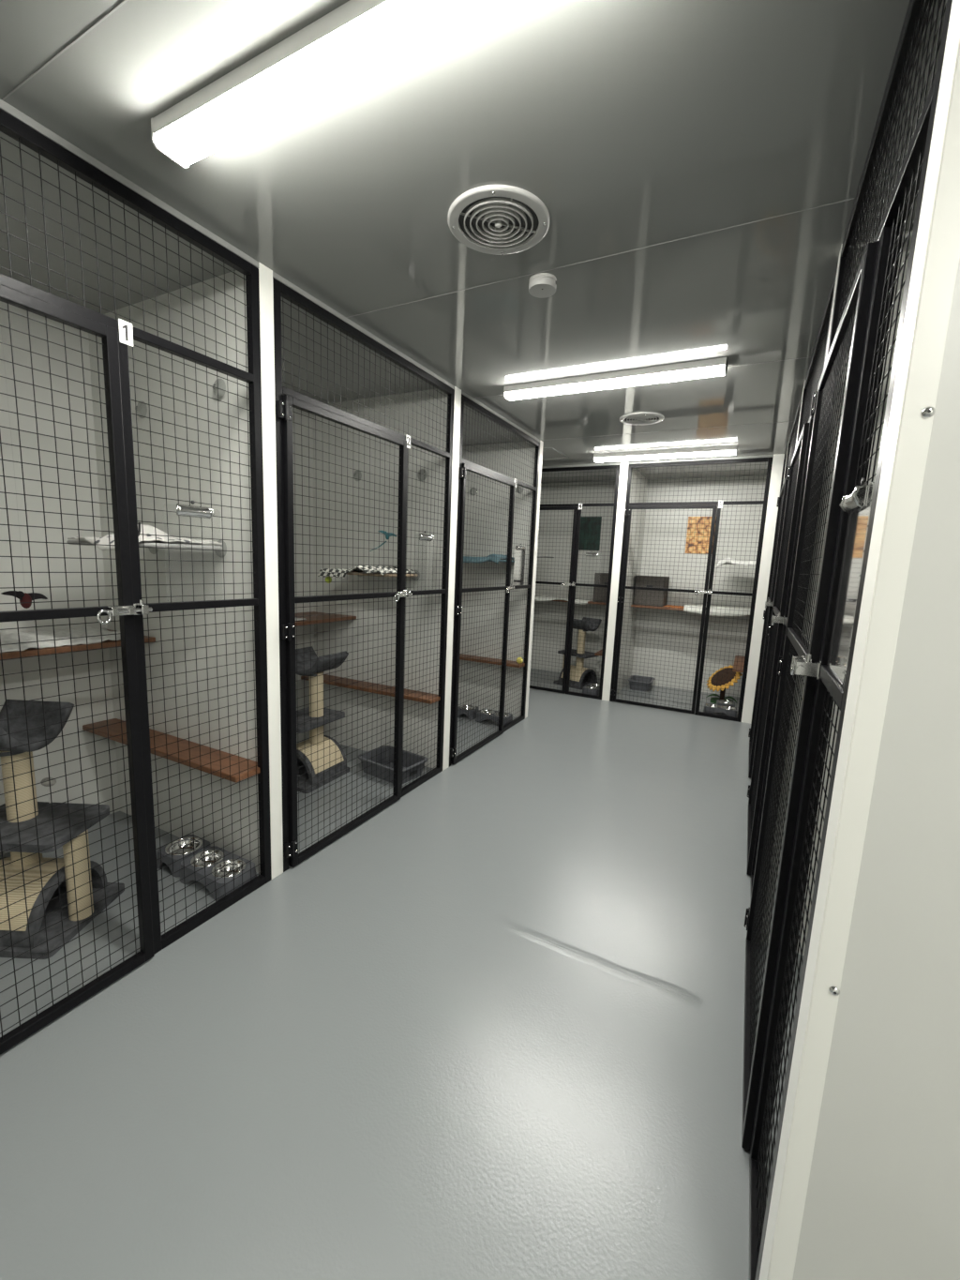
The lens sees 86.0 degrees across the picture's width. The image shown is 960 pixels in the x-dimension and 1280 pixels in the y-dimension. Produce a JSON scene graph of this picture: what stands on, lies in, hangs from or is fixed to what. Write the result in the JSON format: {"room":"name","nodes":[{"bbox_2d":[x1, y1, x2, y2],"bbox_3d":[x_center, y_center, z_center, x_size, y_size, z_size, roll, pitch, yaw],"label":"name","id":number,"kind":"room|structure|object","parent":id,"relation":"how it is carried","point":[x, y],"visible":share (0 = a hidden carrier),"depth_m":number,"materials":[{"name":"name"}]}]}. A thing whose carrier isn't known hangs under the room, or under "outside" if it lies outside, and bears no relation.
{"room":"cattery","nodes":[
{"label":"cattery","id":0,"kind":"room"},
{"bbox_2d":[0,301,314,855],"bbox_3d":[-1.565,-0.364,3.148,0.060,2.400,8.680,7,10,27],"label":"wall","id":1,"kind":"structure","parent":0,"point":[18,323],"depth_m":2.36,"materials":[{"name":"white paint"}]},
{"bbox_2d":[0,629,155,660],"bbox_3d":[-1.994,0.052,1.897,0.404,0.023,1.333,7,10,27],"label":"wall shelf","id":2,"kind":"object","parent":1,"relation":"attached to","point":[30,652],"visible":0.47,"depth_m":2.07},
{"bbox_2d":[0,626,120,652],"bbox_3d":[-1.995,0.026,1.867,0.371,0.045,1.185,7,10,27],"label":"blanket","id":3,"kind":"object","parent":2,"relation":"on","point":[7,637],"visible":0.9,"depth_m":2.14,"materials":[{"name":"white fabric"}]},
{"bbox_2d":[295,611,356,626],"bbox_3d":[-1.351,-0.104,3.113,0.404,0.023,1.323,7,10,27],"label":"wall shelf","id":4,"kind":"object","parent":1,"relation":"attached to","point":[315,619],"visible":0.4,"depth_m":3.45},
{"bbox_2d":[88,270,260,873],"bbox_3d":[-1.333,-0.227,2.302,1.148,2.400,0.054,7,10,27],"label":"wall partition","id":5,"kind":"structure","parent":0,"point":[149,305],"depth_m":2.21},
{"bbox_2d":[66,540,222,555],"bbox_3d":[-1.335,-0.377,2.052,0.578,0.072,0.334,7,10,27],"label":"wall shelf","id":6,"kind":"object","parent":5,"relation":"attached to","point":[141,544],"visible":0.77,"depth_m":1.93,"materials":[{"name":"wood"}]},
{"bbox_2d":[67,522,222,551],"bbox_3d":[-1.293,-0.397,1.992,0.408,0.116,0.354,7,10,27],"label":"blanket","id":7,"kind":"object","parent":6,"relation":"on","point":[147,529],"visible":0.64,"depth_m":1.92,"materials":[{"name":"fabric"}]},
{"bbox_2d":[82,718,259,783],"bbox_3d":[-1.407,0.477,2.314,1.115,0.025,0.150,7,10,27],"label":"plank","id":8,"kind":"object","parent":5,"relation":"attached to","point":[114,730],"visible":0.84,"depth_m":2.21,"materials":[{"name":"brown wood"}]},
{"bbox_2d":[0,98,540,442],"bbox_3d":[-0.465,-1.423,2.482,0.029,0.020,4.110,7,10,27],"label":"trim","id":9,"kind":"structure","parent":5,"relation":"attached to","point":[4,105],"depth_m":1.62,"materials":[{"name":"grey metal"}]},
{"bbox_2d":[258,262,283,879],"bbox_3d":[-0.843,-0.169,2.051,0.045,2.400,0.060,7,10,27],"label":"trim","id":10,"kind":"structure","parent":5,"relation":"attached to","point":[265,274],"depth_m":2.02,"materials":[{"name":"white"}]},
{"bbox_2d":[312,389,447,767],"bbox_3d":[-0.689,-0.384,3.520,1.148,2.400,0.069,7,10,27],"label":"wall partition","id":11,"kind":"structure","parent":0,"point":[424,571],"depth_m":3.47,"materials":[{"name":"white paint"}]},
{"bbox_2d":[301,674,440,704],"bbox_3d":[-0.766,0.321,3.526,1.115,0.025,0.150,7,10,27],"label":"plank","id":12,"kind":"object","parent":11,"relation":"attached to","point":[344,681],"visible":0.67,"depth_m":3.45,"materials":[{"name":"brown wood"}]},
{"bbox_2d":[346,571,418,577],"bbox_3d":[-0.699,-0.424,3.280,0.578,0.072,0.334,7,10,27],"label":"wall shelf","id":13,"kind":"object","parent":11,"relation":"attached to","point":[360,573],"visible":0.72,"depth_m":3.11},
{"bbox_2d":[324,576,331,583],"bbox_3d":[-0.967,-0.399,3.281,0.043,0.072,0.043,7,10,27],"label":"tennis ball","id":14,"kind":"object","parent":13,"relation":"hanging from","point":[326,579],"visible":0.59,"depth_m":3.27,"materials":[{"name":"fabric"}]},
{"bbox_2d":[317,565,417,578],"bbox_3d":[-0.708,-0.431,3.256,0.517,0.086,0.353,7,10,27],"label":"blanket","id":15,"kind":"object","parent":13,"relation":"on","point":[338,573],"visible":0.9,"depth_m":3.15,"materials":[{"name":"fabric"}]},
{"bbox_2d":[442,386,461,770],"bbox_3d":[-0.200,-0.326,3.269,0.045,2.400,0.075,7,10,27],"label":"trim","id":16,"kind":"structure","parent":11,"relation":"attached to","point":[458,392],"depth_m":3.24,"materials":[{"name":"white"}]},
{"bbox_2d":[0,667,803,1279],"bbox_3d":[0.224,1.080,2.388,4.220,0.080,8.680,7,10,27],"label":"floor","id":17,"kind":"structure","parent":0,"point":[491,1028],"depth_m":1.47,"materials":[{"name":"grey"}]},
{"bbox_2d":[0,699,124,959],"bbox_3d":[-1.625,0.644,1.853,0.400,0.788,0.380,2,9,0],"label":"cat tree","id":18,"kind":"object","parent":17,"relation":"on","point":[15,710],"visible":0.9,"depth_m":1.84,"materials":[{"name":"fabric"}]},
{"bbox_2d":[40,777,56,802],"bbox_3d":[-1.660,0.580,1.982,0.064,0.100,0.042,7,10,27],"label":"toy","id":19,"kind":"object","parent":18,"relation":"on","point":[53,781],"visible":0.8,"depth_m":1.97,"materials":[{"name":"white plastic"}]},
{"bbox_2d":[0,108,271,1054],"bbox_3d":[-1.141,-0.077,1.429,0.072,2.378,1.327,7,10,27],"label":"cage","id":20,"kind":"object","parent":17,"relation":"on","point":[115,335],"visible":0.99,"depth_m":1.57,"materials":[{"name":"black metal"}]},
{"bbox_2d":[162,500,214,602],"bbox_3d":[-0.959,-0.299,1.740,0.024,0.336,0.200,7,10,27],"label":"clipboard","id":21,"kind":"object","parent":20,"relation":"hanging from","point":[185,510],"visible":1,"depth_m":1.72,"materials":[{"name":"clear plastic"}]},
{"bbox_2d":[156,834,210,877],"bbox_3d":[-1.311,0.948,2.281,0.171,0.085,0.174,7,10,27],"label":"pet feeder","id":22,"kind":"object","parent":17,"relation":"on","point":[188,839],"visible":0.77,"depth_m":2.25,"materials":[{"name":"grey plastic"}]},
{"bbox_2d":[165,836,202,855],"bbox_3d":[-1.310,0.926,2.278,0.146,0.041,0.146,7,10,27],"label":"bowl","id":23,"kind":"object","parent":22,"relation":"on","point":[177,844],"depth_m":2.31,"materials":[{"name":"silver metal"}]},
{"bbox_2d":[180,845,256,901],"bbox_3d":[-1.102,0.975,2.166,0.302,0.084,0.174,7,10,27],"label":"pet feeder","id":24,"kind":"object","parent":17,"relation":"on","point":[218,854],"visible":0.83,"depth_m":2.14,"materials":[{"name":"grey plastic"}]},
{"bbox_2d":[190,849,223,867],"bbox_3d":[-1.162,0.946,2.194,0.130,0.041,0.130,7,10,27],"label":"bowl","id":25,"kind":"object","parent":24,"relation":"on","point":[209,859],"depth_m":2.22,"materials":[{"name":"silver metal"}]},
{"bbox_2d":[210,858,246,877],"bbox_3d":[-1.040,0.961,2.131,0.130,0.041,0.130,7,10,27],"label":"bowl","id":26,"kind":"object","parent":24,"relation":"on","point":[220,863],"depth_m":2.16,"materials":[{"name":"silver metal"}]},
{"bbox_2d":[295,646,349,793],"bbox_3d":[-1.075,0.465,3.195,0.380,0.788,0.400,6,9,25],"label":"cat tree","id":27,"kind":"object","parent":17,"relation":"on","point":[304,656],"visible":0.63,"depth_m":3.18,"materials":[{"name":"fabric"}]},
{"bbox_2d":[272,277,454,872],"bbox_3d":[-0.498,-0.233,2.645,0.072,2.378,1.317,7,10,27],"label":"cage","id":28,"kind":"object","parent":17,"relation":"on","point":[285,399],"visible":0.98,"depth_m":2.40,"materials":[{"name":"black metal"}]},
{"bbox_2d":[414,530,434,590],"bbox_3d":[-0.313,-0.456,2.963,0.024,0.336,0.200,7,10,27],"label":"clipboard","id":29,"kind":"object","parent":28,"relation":"hanging from","point":[422,536],"visible":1,"depth_m":2.94,"materials":[{"name":"clear plastic"}]},
{"bbox_2d":[358,745,427,783],"bbox_3d":[-0.567,0.811,3.335,0.400,0.105,0.290,8,10,34],"label":"tray","id":30,"kind":"object","parent":17,"relation":"on","point":[389,752],"visible":0.67,"depth_m":3.30,"materials":[{"name":"grey plastic"}]},
{"bbox_2d":[457,704,479,720],"bbox_3d":[-0.111,0.644,4.633,0.171,0.085,0.174,6,9,21],"label":"pet feeder","id":31,"kind":"object","parent":17,"relation":"on","point":[462,711],"visible":0.77,"depth_m":4.57,"materials":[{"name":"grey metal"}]},
{"bbox_2d":[459,705,475,709],"bbox_3d":[-0.110,0.623,4.629,0.146,0.041,0.146,6,9,21],"label":"bowl","id":32,"kind":"object","parent":31,"relation":"on","point":[462,706],"depth_m":4.66,"materials":[{"name":"silver metal"}]},
{"bbox_2d":[475,708,512,725],"bbox_3d":[0.126,0.676,4.494,0.302,0.084,0.174,7,10,26],"label":"pet feeder","id":33,"kind":"object","parent":17,"relation":"on","point":[506,717],"visible":0.73,"depth_m":4.45,"materials":[{"name":"silver metal"}]},
{"bbox_2d":[481,709,495,714],"bbox_3d":[0.065,0.647,4.521,0.130,0.041,0.130,7,10,26],"label":"bowl","id":34,"kind":"object","parent":33,"relation":"on","point":[482,711],"depth_m":4.56,"materials":[{"name":"silver metal"}]},
{"bbox_2d":[494,711,509,716],"bbox_3d":[0.188,0.662,4.461,0.130,0.041,0.130,7,10,26],"label":"bowl","id":35,"kind":"object","parent":33,"relation":"on","point":[496,714],"depth_m":4.49,"materials":[{"name":"silver metal"}]},
{"bbox_2d":[449,393,540,766],"bbox_3d":[0.151,-0.391,3.874,0.072,2.378,1.326,7,10,27],"label":"cage","id":36,"kind":"object","parent":17,"relation":"on","point":[464,465],"visible":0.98,"depth_m":3.74,"materials":[{"name":"black metal"}]},
{"bbox_2d":[513,543,526,585],"bbox_3d":[0.330,-0.612,4.179,0.024,0.336,0.200,7,10,27],"label":"clipboard","id":37,"kind":"object","parent":36,"relation":"hanging from","point":[519,554],"visible":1,"depth_m":4.18,"materials":[{"name":"clear plastic"}]},
{"bbox_2d":[529,465,620,699],"bbox_3d":[0.780,-0.609,5.500,1.233,2.378,0.072,7,10,27],"label":"cage","id":38,"kind":"object","parent":17,"relation":"on","point":[577,507],"visible":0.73,"depth_m":5.38,"materials":[{"name":"black metal"}]},
{"bbox_2d":[585,551,601,579],"bbox_3d":[1.138,-0.747,5.297,0.200,0.336,0.024,7,10,27],"label":"clipboard","id":39,"kind":"object","parent":38,"relation":"hanging from","point":[592,553],"visible":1,"depth_m":5.27,"materials":[{"name":"clear plastic"}]},
{"bbox_2d":[553,617,602,690],"bbox_3d":[1.150,0.134,6.010,0.400,0.788,0.380,11,12,44],"label":"cat tree","id":40,"kind":"object","parent":17,"relation":"on","point":[591,621],"visible":0.73,"depth_m":5.91,"materials":[{"name":"fabric"}]},
{"bbox_2d":[582,682,600,695],"bbox_3d":[1.251,0.546,5.670,0.174,0.084,0.302,8,10,31],"label":"pet feeder","id":41,"kind":"object","parent":17,"relation":"on","point":[595,686],"visible":0.7,"depth_m":5.56,"materials":[{"name":"silver metal"}]},
{"bbox_2d":[586,685,598,689],"bbox_3d":[1.216,0.532,5.608,0.130,0.041,0.130,8,10,31],"label":"bowl","id":42,"kind":"object","parent":41,"relation":"on","point":[587,686],"depth_m":5.64,"materials":[{"name":"silver metal"}]},
{"bbox_2d":[628,675,654,691],"bbox_3d":[1.883,0.507,6.014,0.270,0.110,0.360,6,9,24],"label":"tray","id":43,"kind":"object","parent":17,"relation":"on","point":[635,682],"visible":0.82,"depth_m":5.90,"materials":[{"name":"grey plastic"}]},
{"bbox_2d":[609,457,773,722],"bbox_3d":[1.940,-0.471,4.904,1.233,2.378,0.072,7,10,27],"label":"cage","id":44,"kind":"object","parent":17,"relation":"on","point":[629,506],"visible":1,"depth_m":4.87,"materials":[{"name":"black metal"}]},
{"bbox_2d":[703,703,737,717],"bbox_3d":[2.345,0.689,5.019,0.302,0.084,0.174,6,9,24],"label":"pet feeder","id":45,"kind":"object","parent":17,"relation":"on","point":[715,706],"visible":0.85,"depth_m":4.97,"materials":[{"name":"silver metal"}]},
{"bbox_2d":[706,703,720,707],"bbox_3d":[2.283,0.661,5.044,0.130,0.041,0.130,6,9,24],"label":"bowl","id":46,"kind":"object","parent":45,"relation":"on","point":[707,704],"depth_m":5.07,"materials":[{"name":"silver metal"}]},
{"bbox_2d":[721,706,736,709],"bbox_3d":[2.408,0.675,4.988,0.130,0.041,0.130,6,9,24],"label":"bowl","id":47,"kind":"object","parent":45,"relation":"on","point":[725,707],"depth_m":5.01,"materials":[{"name":"silver metal"}]},
{"bbox_2d":[706,664,742,703],"bbox_3d":[2.595,0.470,5.480,0.337,0.401,0.357,7,10,27],"label":"cat tree","id":48,"kind":"object","parent":17,"relation":"on","point":[726,670],"visible":0.79,"depth_m":5.46,"materials":[{"name":"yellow fabric"}]},
{"bbox_2d":[710,667,736,686],"bbox_3d":[2.592,0.400,5.468,0.258,0.210,0.270,7,10,27],"label":"flower","id":49,"kind":"object","parent":48,"relation":"on","point":[724,671],"depth_m":5.44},
{"bbox_2d":[716,699,735,707],"bbox_3d":[2.487,0.665,5.214,0.171,0.085,0.174,6,9,21],"label":"pet feeder","id":50,"kind":"object","parent":17,"relation":"on","point":[724,702],"visible":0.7,"depth_m":5.17,"materials":[{"name":"silver metal"}]},
{"bbox_2d":[718,699,734,704],"bbox_3d":[2.488,0.643,5.211,0.146,0.041,0.146,6,9,21],"label":"bowl","id":51,"kind":"object","parent":50,"relation":"on","point":[724,701],"depth_m":5.23,"materials":[{"name":"silver metal"}]},
{"bbox_2d":[751,443,788,722],"bbox_3d":[2.443,-0.364,4.333,0.030,2.378,0.562,7,10,27],"label":"cage","id":52,"kind":"object","parent":17,"relation":"on","point":[785,458],"visible":0.09,"depth_m":4.40,"materials":[{"name":"black metal"}]},
{"bbox_2d":[748,389,803,778],"bbox_3d":[1.980,-0.259,3.502,0.072,2.378,1.208,7,10,27],"label":"cage","id":53,"kind":"object","parent":17,"relation":"on","point":[781,501],"visible":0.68,"depth_m":3.47,"materials":[{"name":"black metal"}]},
{"bbox_2d":[746,267,837,902],"bbox_3d":[1.386,-0.114,2.378,0.072,2.378,1.208,7,10,27],"label":"cage","id":54,"kind":"object","parent":17,"relation":"on","point":[797,471],"visible":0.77,"depth_m":2.29,"materials":[{"name":"black metal"}]},
{"bbox_2d":[741,0,952,1279],"bbox_3d":[0.798,0.028,1.266,0.072,2.378,1.178,7,10,27],"label":"cage","id":55,"kind":"object","parent":17,"relation":"on","point":[861,321],"visible":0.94,"depth_m":1.05,"materials":[{"name":"black metal"}]},
{"bbox_2d":[828,478,874,684],"bbox_3d":[0.623,-0.105,0.887,0.024,0.336,0.200,7,10,27],"label":"clipboard","id":56,"kind":"object","parent":55,"relation":"hanging from","point":[857,504],"visible":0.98,"depth_m":0.86,"materials":[{"name":"white paper"}]},
{"bbox_2d":[0,0,947,483],"bbox_3d":[0.326,-1.371,2.019,4.220,0.080,8.680,7,10,27],"label":"ceiling","id":57,"kind":"structure","parent":0,"point":[636,124],"depth_m":1.43,"materials":[{"name":"grey paint"}]},
{"bbox_2d":[0,316,47,608],"bbox_3d":[-1.724,-0.751,1.891,0.036,1.275,0.196,2,9,-1],"label":"toy","id":58,"kind":"object","parent":57,"relation":"hanging from","point":[22,596],"visible":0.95,"depth_m":1.96,"materials":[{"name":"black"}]},
{"bbox_2d":[1,0,128,100],"bbox_3d":[-0.319,-1.173,0.795,1.813,0.002,0.003,7,10,27],"label":"trim","id":59,"kind":"structure","parent":57,"relation":"attached to","point":[124,1],"depth_m":1.07,"materials":[{"name":"grey"}]},
{"bbox_2d":[150,0,517,168],"bbox_3d":[-0.252,-1.173,1.017,1.184,0.060,0.090,7,10,27],"label":"ceiling light","id":60,"kind":"object","parent":57,"relation":"attached to","point":[356,39],"visible":1,"depth_m":1.05,"materials":[{"name":"white plastic"}]},
{"bbox_2d":[369,381,396,551],"bbox_3d":[-0.530,-0.990,2.856,0.024,0.992,0.187,10,12,42],"label":"toy","id":61,"kind":"object","parent":57,"relation":"hanging from","point":[390,534],"visible":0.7,"depth_m":2.92,"materials":[{"name":"teal"}]},
{"bbox_2d":[447,184,549,255],"bbox_3d":[0.056,-1.266,1.567,0.310,0.015,0.310,7,10,27],"label":"ceiling vent","id":62,"kind":"object","parent":57,"relation":"in","point":[500,219],"visible":1,"depth_m":1.55,"materials":[{"name":"grey"}]},
{"bbox_2d":[528,272,557,298],"bbox_3d":[0.230,-1.295,1.881,0.104,0.037,0.101,7,10,27],"label":"smoke detector","id":63,"kind":"object","parent":57,"relation":"attached to","point":[543,286],"visible":1,"depth_m":1.85,"materials":[{"name":"grey plastic"}]},
{"bbox_2d":[542,448,568,459],"bbox_3d":[0.567,-1.739,4.825,0.400,0.006,0.435,7,10,27],"label":"ceiling hatch","id":64,"kind":"object","parent":57,"relation":"attached to","point":[548,453],"visible":0.49,"depth_m":4.80,"materials":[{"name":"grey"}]},
{"bbox_2d":[346,197,854,317],"bbox_3d":[0.223,-1.304,1.821,1.813,0.002,0.003,7,10,27],"label":"trim","id":65,"kind":"structure","parent":57,"relation":"attached to","point":[853,198],"depth_m":1.69,"materials":[{"name":"grey"}]},
{"bbox_2d":[503,356,727,400],"bbox_3d":[0.684,-1.401,2.787,1.184,0.060,0.090,7,10,27],"label":"ceiling light","id":66,"kind":"object","parent":57,"relation":"attached to","point":[715,367],"visible":1,"depth_m":2.72,"materials":[{"name":"white plastic"}]},
{"bbox_2d":[619,411,664,425],"bbox_3d":[1.112,-1.519,3.543,0.296,0.015,0.296,7,10,27],"label":"ceiling vent","id":67,"kind":"object","parent":57,"relation":"in","point":[640,418],"visible":1,"depth_m":3.52,"materials":[{"name":"grey"}]},
{"bbox_2d":[475,356,811,398],"bbox_3d":[0.767,-1.437,2.848,1.813,0.002,0.003,7,10,27],"label":"trim","id":68,"kind":"structure","parent":57,"relation":"attached to","point":[810,356],"depth_m":2.54,"materials":[{"name":"grey"}]},
{"bbox_2d":[593,445,737,462],"bbox_3d":[1.588,-1.620,4.497,1.184,0.060,0.090,7,10,27],"label":"ceiling light","id":69,"kind":"object","parent":57,"relation":"attached to","point":[732,449],"visible":1,"depth_m":4.44,"materials":[{"name":"white plastic"}]},
{"bbox_2d":[458,441,535,717],"bbox_3d":[-0.039,-0.542,4.750,1.148,2.400,0.063,7,10,27],"label":"wall partition","id":70,"kind":"structure","parent":0,"point":[467,582],"depth_m":4.63,"materials":[{"name":"white paint"}]},
{"bbox_2d":[459,653,525,667],"bbox_3d":[-0.115,0.163,4.758,1.115,0.025,0.150,7,10,27],"label":"plank","id":71,"kind":"object","parent":70,"relation":"attached to","point":[461,655],"visible":0.55,"depth_m":4.62,"materials":[{"name":"brown wood"}]},
{"bbox_2d":[516,657,523,663],"bbox_3d":[0.347,0.178,4.507,0.057,0.058,0.056,7,10,27],"label":"ball","id":72,"kind":"object","parent":71,"relation":"on","point":[520,660],"visible":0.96,"depth_m":4.49,"materials":[{"name":"yellow plastic"}]},
{"bbox_2d":[520,439,543,718],"bbox_3d":[0.451,-0.483,4.499,0.045,2.400,0.069,7,10,27],"label":"trim","id":73,"kind":"structure","parent":70,"relation":"attached to","point":[541,442],"depth_m":4.48,"materials":[{"name":"white paint"}]},
{"bbox_2d":[542,421,793,440],"bbox_3d":[1.310,-1.569,3.876,1.813,0.002,0.003,7,10,27],"label":"trim","id":74,"kind":"structure","parent":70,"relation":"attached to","point":[789,421],"depth_m":3.80,"materials":[{"name":"grey metal"}]},
{"bbox_2d":[530,483,542,667],"bbox_3d":[0.460,-0.751,6.280,0.064,2.400,1.090,7,10,27],"label":"wall partition","id":75,"kind":"structure","parent":0,"point":[541,484],"depth_m":6.72,"materials":[{"name":"white paint"}]},
{"bbox_2d":[617,467,647,693],"bbox_3d":[1.617,-0.614,5.686,0.071,2.400,1.090,7,10,27],"label":"wall partition","id":76,"kind":"structure","parent":0,"point":[632,567],"depth_m":5.77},
{"bbox_2d":[594,648,602,656],"bbox_3d":[1.514,0.103,5.890,0.145,0.025,0.970,7,10,27],"label":"plank","id":77,"kind":"object","parent":76,"relation":"attached to","point":[599,653],"visible":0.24,"depth_m":5.50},
{"bbox_2d":[602,462,628,701],"bbox_3d":[1.374,-0.554,5.225,0.077,2.400,0.045,7,10,27],"label":"trim","id":78,"kind":"structure","parent":76,"relation":"attached to","point":[624,470],"depth_m":5.20,"materials":[{"name":"white paint"}]},
{"bbox_2d":[542,454,773,468],"bbox_3d":[1.419,-1.729,5.042,2.547,0.020,0.029,7,10,27],"label":"trim","id":79,"kind":"structure","parent":76,"relation":"attached to","point":[761,456],"depth_m":4.85,"materials":[{"name":"grey"}]},
{"bbox_2d":[531,475,778,696],"bbox_3d":[2.277,-0.632,5.990,4.100,2.400,0.060,7,10,27],"label":"wall","id":80,"kind":"structure","parent":0,"point":[598,498],"depth_m":6.01,"materials":[{"name":"white paint"}]},
{"bbox_2d":[550,599,605,604],"bbox_3d":[1.191,-0.481,6.324,1.233,0.023,0.394,7,10,27],"label":"wall shelf","id":81,"kind":"object","parent":80,"relation":"attached to","point":[558,600],"visible":0.09,"depth_m":6.05,"materials":[{"name":"wood"}]},
{"bbox_2d":[534,595,592,604],"bbox_3d":[1.034,-0.496,6.354,0.702,0.054,0.365,7,10,27],"label":"blanket","id":82,"kind":"object","parent":81,"relation":"on","point":[542,597],"visible":0.75,"depth_m":6.27,"materials":[{"name":"white fabric"}]},
{"bbox_2d":[592,572,608,602],"bbox_3d":[1.552,-0.621,6.127,0.325,0.342,0.314,7,10,27],"label":"box","id":83,"kind":"object","parent":81,"relation":"on","point":[597,593],"visible":0.35,"depth_m":6.03,"materials":[{"name":"black"}]},
{"bbox_2d":[578,516,602,550],"bbox_3d":[1.342,-1.314,6.357,0.299,0.407,0.006,7,10,27],"label":"poster","id":84,"kind":"object","parent":80,"relation":"attached to","point":[593,521],"visible":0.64,"depth_m":6.34,"materials":[{"name":"black paper"}]},
{"bbox_2d":[631,604,749,616],"bbox_3d":[2.351,-0.343,5.728,1.233,0.023,0.394,7,10,27],"label":"wall shelf","id":85,"kind":"object","parent":80,"relation":"attached to","point":[634,606],"visible":0.36,"depth_m":5.71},
{"bbox_2d":[633,575,669,606],"bbox_3d":[1.972,-0.566,5.912,0.325,0.332,0.314,7,10,27],"label":"box","id":86,"kind":"object","parent":85,"relation":"on","point":[639,594],"visible":0.66,"depth_m":5.78,"materials":[{"name":"black plastic"}]},
{"bbox_2d":[663,604,684,608],"bbox_3d":[2.188,-0.376,5.766,0.214,0.014,0.313,7,10,27],"label":"blanket","id":87,"kind":"object","parent":85,"relation":"on","point":[669,606],"visible":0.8,"depth_m":5.66,"materials":[{"name":"orange fabric"}]},
{"bbox_2d":[684,516,716,554],"bbox_3d":[2.479,-1.176,5.774,0.300,0.407,0.006,7,10,27],"label":"poster","id":88,"kind":"object","parent":80,"relation":"attached to","point":[703,528],"visible":0.64,"depth_m":5.78,"materials":[{"name":"paper"}]},
{"bbox_2d":[716,557,756,567],"bbox_3d":[2.582,-0.764,5.167,0.344,0.118,0.593,7,10,27],"label":"blanket","id":89,"kind":"object","parent":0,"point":[741,563],"visible":0.91,"depth_m":4.92,"materials":[{"name":"white fabric"}]},
{"bbox_2d":[760,229,913,955],"bbox_3d":[1.598,0.007,1.552,1.135,2.400,0.064,7,10,27],"label":"wall partition","id":90,"kind":"structure","parent":0,"point":[907,232],"depth_m":1.71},
{"bbox_2d":[824,243,843,365],"bbox_3d":[1.109,-0.051,1.804,0.032,2.400,0.070,7,10,27],"label":"trim","id":91,"kind":"structure","parent":90,"relation":"attached to","point":[842,244],"depth_m":1.65,"materials":[{"name":"white"}]},
{"bbox_2d":[784,0,910,453],"bbox_3d":[1.610,-1.340,2.482,0.028,0.012,4.378,7,10,27],"label":"trim","id":92,"kind":"structure","parent":90,"relation":"attached to","point":[910,0],"depth_m":1.24,"materials":[{"name":"black metal"}]},
{"bbox_2d":[792,257,959,1279],"bbox_3d":[1.018,0.148,0.454,1.135,2.400,0.064,7,10,27],"label":"wall partition","id":93,"kind":"structure","parent":0,"point":[882,1200],"depth_m":0.69,"materials":[{"name":"white paint"}]},
{"bbox_2d":[828,986,840,995],"bbox_3d":[0.503,0.499,0.729,0.014,0.014,0.005,7,10,27],"label":"rivet","id":94,"kind":"object","parent":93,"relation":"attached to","point":[834,990],"visible":1,"depth_m":0.73,"materials":[{"name":"silver metal"}]},
{"bbox_2d":[758,0,959,1279],"bbox_3d":[0.528,0.090,0.706,0.032,2.400,0.070,7,10,27],"label":"trim","id":95,"kind":"structure","parent":93,"relation":"attached to","point":[937,253],"depth_m":0.67,"materials":[{"name":"white"}]},
{"bbox_2d":[920,406,935,418],"bbox_3d":[0.535,-0.272,0.613,0.014,0.014,0.005,7,10,27],"label":"rivet","id":96,"kind":"object","parent":93,"relation":"attached to","point":[927,412],"visible":1,"depth_m":0.61,"materials":[{"name":"silver metal"}]},
{"bbox_3d":[2.781,-0.475,5.089,0.077,2.400,1.090,7,10,27],"label":"wall partition","id":97,"kind":"structure","parent":0,"visible":0},
{"bbox_2d":[683,603,751,616],"bbox_3d":[2.576,-0.323,5.570,0.656,0.099,0.391,7,10,27],"label":"blanket","id":98,"kind":"object","parent":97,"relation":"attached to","point":[695,609],"visible":0.77,"depth_m":5.42,"materials":[{"name":"white fabric"}]},
{"bbox_2d":[732,655,744,672],"bbox_3d":[2.687,0.241,5.299,0.127,0.025,0.950,7,10,27],"label":"plank","id":99,"kind":"object","parent":97,"relation":"attached to","point":[740,664],"visible":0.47,"depth_m":5.17,"materials":[{"name":"brown wood"}]},
{"bbox_2d":[741,453,784,723],"bbox_3d":[2.537,-0.416,4.628,0.083,2.400,0.045,7,10,27],"label":"trim","id":100,"kind":"structure","parent":97,"relation":"attached to","point":[778,459],"depth_m":4.60,"materials":[{"name":"white metal"}]},
{"bbox_3d":[2.193,-0.137,2.677,1.135,2.400,0.064,7,10,27],"label":"wall partition","id":101,"kind":"structure","parent":0,"visible":0},
{"bbox_2d":[796,379,805,446],"bbox_3d":[1.703,-0.195,2.928,0.032,2.400,0.070,7,10,27],"label":"trim","id":102,"kind":"structure","parent":101,"relation":"attached to","point":[805,380],"depth_m":2.78,"materials":[{"name":"white metal"}]},
{"bbox_3d":[0.011,-0.694,4.467,0.578,0.072,0.334,7,10,27],"label":"cat perch","id":103,"kind":"object","parent":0,"visible":0},
{"bbox_2d":[463,554,514,563],"bbox_3d":[-0.005,-0.705,4.447,0.531,0.085,0.355,7,10,27],"label":"blanket","id":104,"kind":"object","parent":103,"relation":"on","point":[497,556],"visible":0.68,"depth_m":4.27,"materials":[{"name":"teal fabric"}]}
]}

